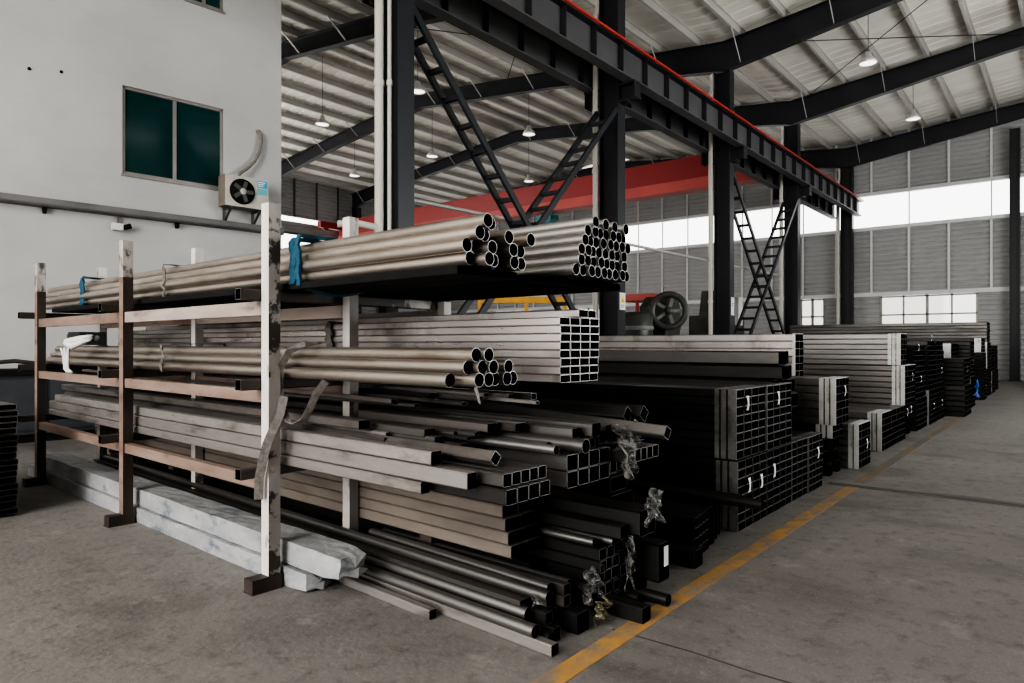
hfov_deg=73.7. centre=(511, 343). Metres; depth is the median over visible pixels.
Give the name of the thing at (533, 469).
tube
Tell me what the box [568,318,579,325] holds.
tube
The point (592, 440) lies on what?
tube
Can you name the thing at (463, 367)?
pipe
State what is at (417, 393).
tube
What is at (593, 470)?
tube
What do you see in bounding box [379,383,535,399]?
tube
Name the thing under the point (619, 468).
tube
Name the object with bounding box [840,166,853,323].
steel column
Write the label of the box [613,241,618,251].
pipe
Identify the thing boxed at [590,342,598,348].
tube
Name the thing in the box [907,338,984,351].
bundle
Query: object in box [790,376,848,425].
bundle
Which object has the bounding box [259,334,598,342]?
tube
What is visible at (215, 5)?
window
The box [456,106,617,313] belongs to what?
brace
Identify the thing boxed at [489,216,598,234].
pipe
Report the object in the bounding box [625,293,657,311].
guard
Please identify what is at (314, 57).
roof purlin
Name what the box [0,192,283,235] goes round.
cable tray
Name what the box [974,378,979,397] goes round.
plastic film
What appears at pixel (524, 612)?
pipe
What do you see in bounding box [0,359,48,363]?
hose
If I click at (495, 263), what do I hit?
pipe
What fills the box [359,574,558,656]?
tube
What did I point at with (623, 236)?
pipe
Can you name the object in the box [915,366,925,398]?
bundle
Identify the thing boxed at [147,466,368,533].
tube
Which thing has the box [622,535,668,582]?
tube
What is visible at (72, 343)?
cloth
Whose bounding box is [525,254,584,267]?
pipe
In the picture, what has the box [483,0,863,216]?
beam
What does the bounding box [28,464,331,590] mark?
wrapped package
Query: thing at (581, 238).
pipe
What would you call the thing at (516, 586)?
pipe
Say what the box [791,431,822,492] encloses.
bundle
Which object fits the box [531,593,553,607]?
tube
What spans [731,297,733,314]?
plate
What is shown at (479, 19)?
beam
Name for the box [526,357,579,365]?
tube
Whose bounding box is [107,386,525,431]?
tube
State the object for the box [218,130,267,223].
air conditioner
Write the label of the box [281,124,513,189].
roof purlin
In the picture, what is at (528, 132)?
pendant lamp
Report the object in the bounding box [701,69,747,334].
steel column
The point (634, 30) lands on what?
roof purlin
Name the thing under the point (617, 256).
pipe
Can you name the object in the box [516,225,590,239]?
pipe
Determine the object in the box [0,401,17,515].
stack
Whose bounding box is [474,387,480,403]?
strap
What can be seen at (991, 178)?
trim
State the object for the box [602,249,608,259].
pipe
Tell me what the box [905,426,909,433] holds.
tube
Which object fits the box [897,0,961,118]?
roof purlin
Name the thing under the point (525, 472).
tube
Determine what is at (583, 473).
tube
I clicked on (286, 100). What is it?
roof purlin
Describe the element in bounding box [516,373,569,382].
tube
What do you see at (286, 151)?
roof purlin
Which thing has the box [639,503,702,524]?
tube
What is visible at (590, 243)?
pipe
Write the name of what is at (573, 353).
tube
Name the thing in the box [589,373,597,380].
tube
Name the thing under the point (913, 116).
pendant lamp
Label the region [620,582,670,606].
pipe
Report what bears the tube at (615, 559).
on the tube at (614, 570)
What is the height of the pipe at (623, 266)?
0.061 m
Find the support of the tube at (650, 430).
on the tube at (610, 435)
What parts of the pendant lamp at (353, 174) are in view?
lamp shade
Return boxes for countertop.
[0,368,118,375]
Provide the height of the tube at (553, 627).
0.068 m
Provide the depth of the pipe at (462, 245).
3.81 m
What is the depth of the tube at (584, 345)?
3.71 m
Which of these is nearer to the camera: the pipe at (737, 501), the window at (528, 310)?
the pipe at (737, 501)
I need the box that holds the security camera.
[111,216,131,230]
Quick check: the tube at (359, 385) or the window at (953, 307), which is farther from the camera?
the window at (953, 307)
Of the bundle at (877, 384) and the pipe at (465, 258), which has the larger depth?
the bundle at (877, 384)
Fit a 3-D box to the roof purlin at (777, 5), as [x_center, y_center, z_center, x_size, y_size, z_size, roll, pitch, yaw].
[2.844,-8.730,12.753,0.105,0.209,41.300,0,0,40]
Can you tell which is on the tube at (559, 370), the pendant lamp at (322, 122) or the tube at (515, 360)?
the tube at (515, 360)
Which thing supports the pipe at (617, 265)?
on the pipe at (621, 274)
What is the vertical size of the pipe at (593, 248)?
0.061 m
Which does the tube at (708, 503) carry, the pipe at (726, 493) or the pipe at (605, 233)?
the pipe at (726, 493)
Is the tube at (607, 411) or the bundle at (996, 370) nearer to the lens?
the tube at (607, 411)
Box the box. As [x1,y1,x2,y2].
[67,332,105,344]
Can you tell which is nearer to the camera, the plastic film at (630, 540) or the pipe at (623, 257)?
the plastic film at (630, 540)
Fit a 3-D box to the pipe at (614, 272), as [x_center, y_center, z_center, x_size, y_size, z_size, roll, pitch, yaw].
[-1.682,-0.391,5.820,6.000,0.061,0.062,0,0,41]
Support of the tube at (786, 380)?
on the tube at (794, 396)
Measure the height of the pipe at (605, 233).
0.061 m
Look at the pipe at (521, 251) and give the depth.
3.33 m
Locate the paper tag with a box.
[664,545,667,566]
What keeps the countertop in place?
on the workbench
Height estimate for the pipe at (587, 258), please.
0.061 m
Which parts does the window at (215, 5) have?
pane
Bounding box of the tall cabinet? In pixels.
[689,291,743,334]
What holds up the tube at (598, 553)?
on the tube at (572, 560)
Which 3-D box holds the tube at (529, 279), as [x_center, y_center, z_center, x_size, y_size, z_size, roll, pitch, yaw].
[-2.027,-0.335,5.432,5.800,0.039,0.198,0,0,41]
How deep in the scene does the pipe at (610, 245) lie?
3.82 m
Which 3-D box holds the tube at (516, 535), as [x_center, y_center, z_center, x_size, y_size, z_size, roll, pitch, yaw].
[-2.245,1.014,5.560,6.000,0.064,0.128,0,0,41]
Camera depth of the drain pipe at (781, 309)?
23.85 m
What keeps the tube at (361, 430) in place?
on the tube at (369, 437)
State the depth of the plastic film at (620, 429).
3.60 m
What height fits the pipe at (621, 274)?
0.061 m
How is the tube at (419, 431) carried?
on the tube at (428, 437)
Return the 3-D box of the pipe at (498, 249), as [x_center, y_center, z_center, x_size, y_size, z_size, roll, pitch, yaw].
[-2.443,-0.448,5.286,6.256,0.064,0.064,0,0,41]
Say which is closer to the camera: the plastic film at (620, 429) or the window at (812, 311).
the plastic film at (620, 429)
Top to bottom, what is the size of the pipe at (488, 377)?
0.066 m
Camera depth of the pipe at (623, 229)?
3.93 m
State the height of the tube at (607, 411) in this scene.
0.093 m
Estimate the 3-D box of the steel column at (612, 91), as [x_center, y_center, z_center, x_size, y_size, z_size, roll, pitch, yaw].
[2.131,-3.112,14.534,1.240,9.025,0.420,0,0,40]
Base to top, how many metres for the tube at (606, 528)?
0.068 m
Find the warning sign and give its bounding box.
[620,293,624,309]
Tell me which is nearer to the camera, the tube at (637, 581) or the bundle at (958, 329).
the tube at (637, 581)
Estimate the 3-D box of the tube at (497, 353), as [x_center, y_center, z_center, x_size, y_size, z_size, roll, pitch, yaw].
[-1.993,0.052,5.492,6.000,0.040,0.088,0,0,41]
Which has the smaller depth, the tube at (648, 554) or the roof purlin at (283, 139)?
the tube at (648, 554)
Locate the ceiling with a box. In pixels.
[281,0,1023,205]
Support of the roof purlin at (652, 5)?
on the rafter
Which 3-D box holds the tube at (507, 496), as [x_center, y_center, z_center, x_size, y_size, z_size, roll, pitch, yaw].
[-2.268,0.669,4.950,6.000,0.070,0.080,0,0,41]
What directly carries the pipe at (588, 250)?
on the pipe at (587, 258)
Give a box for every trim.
[284,178,444,342]
[449,107,1023,312]
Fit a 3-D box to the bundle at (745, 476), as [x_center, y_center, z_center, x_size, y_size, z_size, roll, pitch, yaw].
[-0.433,1.137,7.207,6.035,0.522,0.623,0,0,40]
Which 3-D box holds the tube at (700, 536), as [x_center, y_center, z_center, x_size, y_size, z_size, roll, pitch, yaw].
[-1.070,1.298,6.421,6.000,0.065,0.070,0,0,40]
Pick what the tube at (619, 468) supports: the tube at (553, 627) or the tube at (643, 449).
the tube at (643, 449)
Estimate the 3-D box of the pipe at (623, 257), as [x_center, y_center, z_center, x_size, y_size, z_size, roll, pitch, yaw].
[-1.623,-0.497,5.890,6.000,0.061,0.062,0,0,41]
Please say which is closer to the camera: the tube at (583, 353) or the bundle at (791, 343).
the tube at (583, 353)
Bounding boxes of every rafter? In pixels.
[281,0,902,178]
[281,7,442,65]
[351,27,1023,208]
[532,102,1023,185]
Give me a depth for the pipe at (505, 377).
3.33 m
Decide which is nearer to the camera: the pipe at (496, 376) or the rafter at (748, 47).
the pipe at (496, 376)
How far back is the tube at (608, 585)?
3.62 m
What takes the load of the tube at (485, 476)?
on the tube at (507, 496)
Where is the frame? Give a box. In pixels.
[478,295,566,311]
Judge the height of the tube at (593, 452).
0.080 m
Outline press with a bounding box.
[640,291,688,334]
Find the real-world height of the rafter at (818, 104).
2.234 m
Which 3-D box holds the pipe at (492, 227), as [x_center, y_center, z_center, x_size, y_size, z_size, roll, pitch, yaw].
[-2.468,-0.560,5.223,6.275,0.064,0.064,0,0,41]
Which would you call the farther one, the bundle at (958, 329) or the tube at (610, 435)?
the bundle at (958, 329)
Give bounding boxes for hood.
[625,293,657,302]
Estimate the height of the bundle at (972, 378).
0.678 m
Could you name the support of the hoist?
hanging from the crane
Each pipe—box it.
[46,225,484,297]
[46,238,471,303]
[46,251,474,309]
[46,357,454,387]
[47,213,492,292]
[50,351,472,374]
[55,346,480,361]
[95,462,531,619]
[102,454,552,602]
[117,388,589,452]
[208,346,493,361]
[337,220,380,231]
[363,563,539,638]
[368,528,553,590]
[373,0,384,230]
[382,528,571,587]
[386,0,392,229]
[414,198,778,275]
[453,373,483,386]
[456,436,558,454]
[468,252,493,266]
[470,240,479,253]
[472,360,486,373]
[477,228,488,241]
[477,254,497,267]
[478,240,496,253]
[478,434,550,443]
[482,372,493,386]
[486,217,495,230]
[486,360,497,373]
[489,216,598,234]
[489,230,513,244]
[491,372,499,385]
[492,359,512,371]
[494,256,518,269]
[495,243,499,255]
[497,243,517,257]
[497,371,511,384]
[502,258,525,270]
[510,371,516,384]
[511,263,579,276]
[512,233,534,246]
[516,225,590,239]
[516,245,524,257]
[522,243,584,259]
[524,234,588,249]
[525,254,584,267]
[534,521,616,545]
[539,525,596,546]
[539,627,555,640]
[558,265,586,277]
[564,265,594,277]
[570,266,600,278]
[578,267,607,279]
[583,245,591,255]
[584,256,590,265]
[587,269,611,280]
[588,236,592,246]
[590,226,598,237]
[590,246,595,257]
[591,256,596,266]
[592,0,598,326]
[593,237,598,247]
[595,247,601,257]
[595,257,604,267]
[595,269,617,281]
[597,219,608,229]
[597,228,602,238]
[598,270,625,281]
[599,238,606,249]
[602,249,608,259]
[603,229,608,239]
[604,258,609,268]
[605,239,613,250]
[605,271,628,282]
[607,222,617,232]
[608,231,615,241]
[608,250,614,260]
[609,260,614,269]
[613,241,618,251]
[614,251,619,261]
[614,261,619,270]
[615,232,621,242]
[617,224,628,234]
[618,242,624,252]
[619,252,626,262]
[619,261,626,271]
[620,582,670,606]
[620,587,642,601]
[621,234,625,243]
[624,243,630,253]
[625,480,764,510]
[627,478,742,496]
[708,73,713,334]
[779,126,783,333]
[836,168,839,324]
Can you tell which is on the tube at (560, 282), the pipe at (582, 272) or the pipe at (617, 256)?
the pipe at (582, 272)
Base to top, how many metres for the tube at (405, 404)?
0.022 m
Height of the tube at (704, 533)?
0.065 m
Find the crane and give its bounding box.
[317,155,758,238]
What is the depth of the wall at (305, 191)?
37.64 m
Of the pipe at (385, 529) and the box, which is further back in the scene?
the box
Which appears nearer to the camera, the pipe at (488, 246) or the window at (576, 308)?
the pipe at (488, 246)
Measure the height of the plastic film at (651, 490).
0.206 m
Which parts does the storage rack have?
post, rail, rail, rail, post, post, rail, rail, rail, rail, rail, post, rail, rail, post, post, rail, post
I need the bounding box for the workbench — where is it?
[0,368,118,442]
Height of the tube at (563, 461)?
0.080 m
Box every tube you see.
[49,400,476,489]
[49,408,429,493]
[52,265,486,312]
[55,394,441,465]
[61,384,369,429]
[61,384,434,437]
[64,391,500,465]
[80,392,469,446]
[82,269,516,313]
[82,369,398,404]
[82,385,465,440]
[94,458,531,605]
[95,424,517,517]
[95,427,520,530]
[97,395,385,441]
[101,395,389,435]
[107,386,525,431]
[107,448,526,558]
[110,453,537,569]
[112,369,434,398]
[115,274,554,312]
[118,317,569,334]
[118,325,570,338]
[118,334,570,342]
[118,342,569,349]
[133,442,523,544]
[135,399,442,441]
[146,309,587,329]
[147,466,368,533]
[160,326,580,338]
[203,374,487,395]
[212,374,538,403]
[228,334,579,342]
[244,334,589,342]
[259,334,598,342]
[280,277,578,306]
[280,280,599,308]
[284,393,420,406]
[286,396,600,436]
[288,282,619,308]
[291,399,580,437]
[291,410,479,436]
[332,577,436,619]
[358,392,466,405]
[358,409,496,432]
[359,395,631,420]
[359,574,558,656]
[366,563,560,641]
[367,383,513,397]
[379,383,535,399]
[382,530,569,595]
[399,398,670,439]
[421,405,644,440]
[430,483,516,505]
[435,393,481,400]
[435,432,470,440]
[438,461,511,487]
[442,458,520,485]
[444,458,529,482]
[470,443,577,471]
[492,349,579,357]
[493,350,569,357]
[493,357,570,365]
[498,461,537,480]
[500,458,545,478]
[510,484,528,502]
[512,365,569,374]
[514,349,589,356]
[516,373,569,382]
[518,499,532,512]
[519,523,538,539]
[520,481,538,499]
[522,554,600,584]
[524,603,552,624]
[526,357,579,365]
[526,547,606,573]
[528,602,555,619]
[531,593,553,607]
[532,506,627,539]
[533,488,655,536]
[534,478,549,496]
[536,398,647,421]
[537,534,605,560]
[538,569,604,597]
[543,468,577,488]
[552,592,569,607]
[552,603,588,634]
[559,450,588,468]
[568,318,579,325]
[568,374,579,381]
[570,342,580,349]
[570,366,579,373]
[570,590,650,623]
[577,467,588,485]
[577,472,626,492]
[579,318,589,325]
[579,358,588,364]
[579,365,588,372]
[580,326,589,333]
[580,342,589,349]
[580,357,597,364]
[580,373,588,380]
[580,436,594,447]
[587,365,597,372]
[588,310,595,317]
[588,448,598,465]
[588,465,598,481]
[589,326,598,333]
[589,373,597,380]
[590,319,598,325]
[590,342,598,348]
[590,350,598,356]
[592,432,605,443]
[593,445,608,462]
[595,444,640,461]
[597,362,789,379]
[597,462,608,479]
[597,542,613,557]
[598,350,786,364]
[598,374,779,381]
[600,580,611,594]
[601,423,613,430]
[601,430,627,441]
[601,568,610,581]
[602,442,646,459]
[605,557,611,569]
[606,441,652,458]
[609,447,634,463]
[610,461,616,472]
[611,565,617,578]
[611,577,619,590]
[612,552,618,566]
[614,550,621,561]
[617,462,622,470]
[618,561,626,575]
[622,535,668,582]
[622,574,646,587]
[626,441,657,456]
[633,491,716,539]
[633,493,713,545]
[633,497,708,519]
[633,500,705,521]
[635,362,791,377]
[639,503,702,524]
[656,510,698,527]
[669,541,702,568]
[682,350,788,363]
[698,524,702,534]
[699,534,702,545]
[702,522,705,531]
[702,532,705,542]
[702,542,705,552]
[705,519,708,529]
[705,529,708,539]
[705,539,708,549]
[780,379,794,391]
[791,392,797,406]
[822,438,825,450]
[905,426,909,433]
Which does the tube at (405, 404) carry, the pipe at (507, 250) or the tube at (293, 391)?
the tube at (293, 391)
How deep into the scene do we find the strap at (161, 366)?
5.09 m
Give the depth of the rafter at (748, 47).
19.42 m
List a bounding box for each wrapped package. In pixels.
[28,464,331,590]
[46,452,367,579]
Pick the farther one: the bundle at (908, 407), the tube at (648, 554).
the bundle at (908, 407)
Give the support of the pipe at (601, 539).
on the tube at (609, 548)
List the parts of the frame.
post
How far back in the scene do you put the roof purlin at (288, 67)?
27.00 m
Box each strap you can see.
[78,276,105,305]
[159,343,226,371]
[161,264,181,296]
[254,396,287,499]
[278,341,328,424]
[288,237,323,291]
[294,234,365,296]
[324,321,342,346]
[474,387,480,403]
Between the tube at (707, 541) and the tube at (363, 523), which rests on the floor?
the tube at (707, 541)
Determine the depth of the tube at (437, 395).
4.02 m
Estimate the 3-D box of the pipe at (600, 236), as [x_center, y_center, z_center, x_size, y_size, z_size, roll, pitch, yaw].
[-1.783,-0.605,5.697,6.000,0.061,0.065,0,0,41]
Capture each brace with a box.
[414,4,575,309]
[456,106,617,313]
[734,172,785,333]
[734,200,797,333]
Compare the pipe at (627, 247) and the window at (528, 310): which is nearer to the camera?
the pipe at (627, 247)
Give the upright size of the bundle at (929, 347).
0.358 m
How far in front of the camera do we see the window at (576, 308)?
38.43 m
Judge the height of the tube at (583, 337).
0.040 m
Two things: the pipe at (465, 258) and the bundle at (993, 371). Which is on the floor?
the bundle at (993, 371)
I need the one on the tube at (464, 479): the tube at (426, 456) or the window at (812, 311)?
the tube at (426, 456)
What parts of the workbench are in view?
door, door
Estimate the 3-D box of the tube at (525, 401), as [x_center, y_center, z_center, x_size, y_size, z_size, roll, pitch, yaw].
[-1.774,0.297,5.534,5.305,0.027,0.030,1,0,44]
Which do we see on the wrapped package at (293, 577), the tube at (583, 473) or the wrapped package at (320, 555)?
the wrapped package at (320, 555)
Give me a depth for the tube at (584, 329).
3.71 m
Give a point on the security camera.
(117, 226)
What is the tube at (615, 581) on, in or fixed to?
on the tube
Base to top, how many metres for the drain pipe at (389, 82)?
7.400 m
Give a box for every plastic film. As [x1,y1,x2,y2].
[582,564,604,605]
[593,597,611,627]
[611,419,641,450]
[617,435,638,478]
[624,538,635,589]
[644,488,664,524]
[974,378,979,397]
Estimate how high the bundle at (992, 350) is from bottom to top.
0.626 m
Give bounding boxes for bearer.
[168,465,179,469]
[420,534,439,542]
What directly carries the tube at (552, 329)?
on the tube at (488, 337)
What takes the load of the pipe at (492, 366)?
on the pipe at (496, 376)
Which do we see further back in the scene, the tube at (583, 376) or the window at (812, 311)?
the window at (812, 311)
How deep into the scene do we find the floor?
3.64 m
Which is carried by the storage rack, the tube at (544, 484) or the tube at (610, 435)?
the tube at (544, 484)
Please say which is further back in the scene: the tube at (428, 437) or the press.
the press
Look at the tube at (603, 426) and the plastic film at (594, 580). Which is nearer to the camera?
the plastic film at (594, 580)
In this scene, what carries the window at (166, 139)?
in the wall at (61, 133)
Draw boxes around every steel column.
[352,207,360,313]
[362,0,413,312]
[584,0,640,335]
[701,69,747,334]
[773,123,811,333]
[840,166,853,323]
[1008,127,1021,380]
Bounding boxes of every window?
[121,85,222,190]
[184,0,224,14]
[494,310,532,312]
[567,308,592,318]
[638,182,991,249]
[800,299,825,324]
[879,292,978,323]
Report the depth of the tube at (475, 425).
3.83 m
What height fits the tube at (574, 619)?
0.102 m
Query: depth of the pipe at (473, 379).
3.18 m
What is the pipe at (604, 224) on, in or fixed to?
on the pipe at (605, 233)
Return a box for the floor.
[0,380,1023,682]
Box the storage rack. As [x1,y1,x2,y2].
[18,202,450,595]
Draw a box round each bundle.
[451,380,765,459]
[583,333,802,375]
[598,376,791,449]
[617,451,766,531]
[669,333,906,364]
[762,443,791,514]
[790,322,989,341]
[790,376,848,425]
[790,436,807,501]
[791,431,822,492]
[792,422,842,438]
[801,364,915,404]
[835,419,869,468]
[848,403,904,445]
[848,408,891,451]
[849,402,912,418]
[903,345,924,365]
[907,335,934,354]
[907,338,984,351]
[909,396,926,430]
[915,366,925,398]
[920,355,935,389]
[925,388,936,424]
[934,341,942,349]
[934,350,943,386]
[936,386,944,419]
[942,342,973,375]
[942,344,957,357]
[943,358,969,384]
[944,384,970,416]
[968,376,974,407]
[973,353,985,377]
[974,342,990,368]
[975,377,986,399]
[986,368,991,395]
[990,345,997,368]
[990,349,993,370]
[991,370,994,392]
[994,369,997,389]
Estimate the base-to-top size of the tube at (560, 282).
0.039 m
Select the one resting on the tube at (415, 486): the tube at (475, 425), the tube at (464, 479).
the tube at (464, 479)
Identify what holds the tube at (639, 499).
on the tube at (707, 521)
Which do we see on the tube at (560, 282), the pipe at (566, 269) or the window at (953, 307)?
the pipe at (566, 269)
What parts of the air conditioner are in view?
panel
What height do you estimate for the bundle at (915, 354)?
0.358 m
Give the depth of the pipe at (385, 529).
3.72 m
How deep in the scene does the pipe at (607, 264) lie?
3.81 m
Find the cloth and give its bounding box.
[60,334,99,373]
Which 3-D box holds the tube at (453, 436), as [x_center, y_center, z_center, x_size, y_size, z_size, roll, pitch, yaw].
[-1.838,0.479,4.912,4.321,0.022,0.030,0,0,41]
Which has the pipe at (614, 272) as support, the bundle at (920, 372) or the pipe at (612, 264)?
the pipe at (612, 264)
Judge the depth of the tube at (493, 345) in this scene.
4.11 m
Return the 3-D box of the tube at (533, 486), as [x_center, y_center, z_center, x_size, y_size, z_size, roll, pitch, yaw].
[-2.165,0.669,5.075,6.000,0.070,0.080,0,0,41]
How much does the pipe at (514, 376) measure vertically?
0.066 m
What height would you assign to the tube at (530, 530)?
0.064 m
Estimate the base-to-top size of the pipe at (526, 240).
0.064 m
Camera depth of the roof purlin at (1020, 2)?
18.70 m
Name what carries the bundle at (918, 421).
on the floor
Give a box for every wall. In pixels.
[0,0,280,368]
[281,177,445,342]
[446,99,1023,380]
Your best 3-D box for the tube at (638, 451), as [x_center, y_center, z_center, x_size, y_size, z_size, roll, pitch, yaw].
[-1.594,0.594,5.611,6.000,0.068,0.064,0,0,41]
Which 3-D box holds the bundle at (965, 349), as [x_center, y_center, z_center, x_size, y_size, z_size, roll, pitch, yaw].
[8.309,0.328,16.932,5.235,0.761,0.791,0,0,40]
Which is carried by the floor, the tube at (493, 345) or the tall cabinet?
the tall cabinet
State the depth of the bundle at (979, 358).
17.10 m
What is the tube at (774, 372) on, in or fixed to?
on the tube at (610, 375)
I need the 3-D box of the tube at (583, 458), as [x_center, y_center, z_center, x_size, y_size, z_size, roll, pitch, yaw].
[-1.907,0.581,5.389,6.000,0.080,0.096,0,0,41]
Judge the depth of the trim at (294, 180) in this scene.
37.35 m
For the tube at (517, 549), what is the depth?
4.00 m
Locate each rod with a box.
[415,27,660,57]
[803,0,926,99]
[806,33,1020,40]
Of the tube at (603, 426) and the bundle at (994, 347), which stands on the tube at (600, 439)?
the tube at (603, 426)
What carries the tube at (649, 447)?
on the tube
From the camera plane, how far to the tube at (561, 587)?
3.49 m
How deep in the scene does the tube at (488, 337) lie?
4.22 m
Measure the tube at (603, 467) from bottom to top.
0.080 m
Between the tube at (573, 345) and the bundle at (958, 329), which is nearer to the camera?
the tube at (573, 345)
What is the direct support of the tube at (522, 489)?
on the storage rack
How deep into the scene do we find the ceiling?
23.67 m
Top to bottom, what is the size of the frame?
3.020 m
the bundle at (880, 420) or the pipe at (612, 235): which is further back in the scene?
the bundle at (880, 420)
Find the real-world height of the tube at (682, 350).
0.127 m
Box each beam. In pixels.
[414,0,836,218]
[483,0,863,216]
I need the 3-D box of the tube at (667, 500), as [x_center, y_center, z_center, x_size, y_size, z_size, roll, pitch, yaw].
[-0.935,1.262,6.648,6.000,0.267,0.116,0,0,40]
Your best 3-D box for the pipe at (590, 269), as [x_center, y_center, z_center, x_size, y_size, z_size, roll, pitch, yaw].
[-1.838,-0.391,5.619,6.000,0.061,0.062,0,0,41]
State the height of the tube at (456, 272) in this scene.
0.039 m
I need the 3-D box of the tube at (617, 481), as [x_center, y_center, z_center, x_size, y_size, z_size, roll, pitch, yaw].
[-1.603,0.927,6.466,6.000,0.097,0.213,0,0,40]
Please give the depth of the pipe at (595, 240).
3.74 m
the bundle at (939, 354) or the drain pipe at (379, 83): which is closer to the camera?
the drain pipe at (379, 83)
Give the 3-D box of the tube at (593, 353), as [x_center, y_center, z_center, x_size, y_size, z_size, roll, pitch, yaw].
[-1.814,0.052,5.700,6.000,0.040,0.088,0,0,41]
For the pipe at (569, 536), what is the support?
on the tube at (598, 553)
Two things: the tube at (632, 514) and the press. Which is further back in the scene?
the press
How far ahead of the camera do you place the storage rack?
4.71 m
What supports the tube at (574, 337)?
on the tube at (573, 345)
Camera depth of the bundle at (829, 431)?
7.36 m
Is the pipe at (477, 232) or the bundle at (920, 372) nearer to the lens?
the pipe at (477, 232)
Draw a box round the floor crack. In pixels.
[612,629,790,682]
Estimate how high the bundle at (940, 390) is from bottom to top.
0.591 m
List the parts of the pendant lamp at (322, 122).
lamp shade, hanging rod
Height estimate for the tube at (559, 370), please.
0.040 m
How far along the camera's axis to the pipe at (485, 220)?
3.81 m
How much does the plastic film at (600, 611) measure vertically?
0.139 m
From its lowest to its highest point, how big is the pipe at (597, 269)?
0.061 m
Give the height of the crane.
1.200 m
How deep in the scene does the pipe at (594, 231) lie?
3.70 m
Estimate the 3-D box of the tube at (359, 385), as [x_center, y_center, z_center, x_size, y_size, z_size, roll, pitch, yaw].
[-1.905,0.297,5.440,4.518,0.062,0.044,0,0,39]
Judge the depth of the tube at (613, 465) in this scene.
3.77 m
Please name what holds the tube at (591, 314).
on the tube at (583, 321)
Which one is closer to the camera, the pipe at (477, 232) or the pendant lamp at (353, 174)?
the pipe at (477, 232)
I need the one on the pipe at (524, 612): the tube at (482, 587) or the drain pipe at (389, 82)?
the tube at (482, 587)
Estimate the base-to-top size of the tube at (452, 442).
0.058 m
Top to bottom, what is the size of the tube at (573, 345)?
0.040 m
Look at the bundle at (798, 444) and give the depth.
6.28 m
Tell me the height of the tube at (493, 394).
0.071 m
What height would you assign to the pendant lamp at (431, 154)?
2.390 m
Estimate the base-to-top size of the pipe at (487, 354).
0.066 m
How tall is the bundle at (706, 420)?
0.528 m
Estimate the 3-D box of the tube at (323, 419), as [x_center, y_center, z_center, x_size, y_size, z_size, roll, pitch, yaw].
[-2.696,0.441,5.375,5.000,0.048,0.080,0,0,41]
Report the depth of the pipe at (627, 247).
3.97 m
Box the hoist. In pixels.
[535,212,558,223]
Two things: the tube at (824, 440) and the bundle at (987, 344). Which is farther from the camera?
the bundle at (987, 344)
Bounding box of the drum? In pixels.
[625,312,653,334]
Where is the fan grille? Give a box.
[230,179,254,204]
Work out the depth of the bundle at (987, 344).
18.67 m
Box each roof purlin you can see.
[281,6,638,160]
[281,23,592,153]
[281,41,592,163]
[281,63,582,170]
[281,79,563,175]
[281,96,547,181]
[281,111,531,186]
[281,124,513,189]
[281,136,490,193]
[281,148,474,197]
[281,158,458,200]
[289,0,659,159]
[291,171,438,202]
[335,0,680,158]
[430,22,700,154]
[584,0,803,150]
[638,0,831,148]
[700,0,861,144]
[767,0,893,136]
[848,20,926,127]
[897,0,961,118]
[958,0,998,108]
[1018,0,1023,26]
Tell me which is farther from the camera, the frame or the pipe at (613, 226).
the frame
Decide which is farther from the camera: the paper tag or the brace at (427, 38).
the brace at (427, 38)
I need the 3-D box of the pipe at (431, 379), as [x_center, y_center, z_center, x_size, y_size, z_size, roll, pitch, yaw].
[-2.569,0.167,5.112,6.050,0.066,0.068,0,0,41]
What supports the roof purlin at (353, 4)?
on the rafter
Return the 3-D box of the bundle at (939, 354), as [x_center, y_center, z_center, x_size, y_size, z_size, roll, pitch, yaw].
[6.071,0.460,14.500,5.235,0.676,0.791,0,0,40]
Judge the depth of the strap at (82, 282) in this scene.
6.32 m
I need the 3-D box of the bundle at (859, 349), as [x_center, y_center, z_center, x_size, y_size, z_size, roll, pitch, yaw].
[3.557,0.078,12.149,6.006,0.471,0.486,0,0,40]
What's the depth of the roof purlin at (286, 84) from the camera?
28.62 m
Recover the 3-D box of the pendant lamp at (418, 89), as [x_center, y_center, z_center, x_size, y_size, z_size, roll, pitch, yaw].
[-2.824,-8.482,20.471,0.480,1.864,0.480,0,0,40]
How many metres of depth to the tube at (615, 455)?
3.62 m
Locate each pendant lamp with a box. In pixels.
[315,55,329,126]
[349,141,359,176]
[414,80,425,94]
[426,148,437,157]
[522,125,535,136]
[524,174,533,182]
[858,51,877,66]
[905,109,920,121]
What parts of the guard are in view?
support post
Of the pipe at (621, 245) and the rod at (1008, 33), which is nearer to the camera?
the pipe at (621, 245)
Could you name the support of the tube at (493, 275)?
on the storage rack
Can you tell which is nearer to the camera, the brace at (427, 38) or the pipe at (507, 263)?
the pipe at (507, 263)
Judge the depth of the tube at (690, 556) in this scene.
4.32 m
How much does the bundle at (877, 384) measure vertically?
0.584 m
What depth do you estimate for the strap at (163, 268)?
5.14 m
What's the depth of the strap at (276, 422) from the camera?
3.86 m
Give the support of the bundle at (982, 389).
on the floor
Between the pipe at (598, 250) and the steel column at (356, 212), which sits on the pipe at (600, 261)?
the pipe at (598, 250)
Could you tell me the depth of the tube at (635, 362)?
6.73 m
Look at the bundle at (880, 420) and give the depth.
8.98 m
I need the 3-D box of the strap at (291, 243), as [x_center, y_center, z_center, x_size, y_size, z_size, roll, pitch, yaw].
[-1.114,-0.468,4.149,0.081,0.303,0.508,0,0,40]
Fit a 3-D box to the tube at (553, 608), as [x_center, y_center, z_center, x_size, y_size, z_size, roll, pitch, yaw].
[-0.351,1.306,3.779,1.450,0.058,0.059,0,0,41]
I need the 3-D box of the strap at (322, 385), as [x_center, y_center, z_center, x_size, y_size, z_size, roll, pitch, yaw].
[-1.153,0.218,3.886,0.403,0.472,0.191,0,0,40]
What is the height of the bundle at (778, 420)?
0.528 m
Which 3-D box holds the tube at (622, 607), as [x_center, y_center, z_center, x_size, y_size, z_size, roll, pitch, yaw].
[-1.591,1.358,5.394,6.000,0.080,0.088,0,0,41]

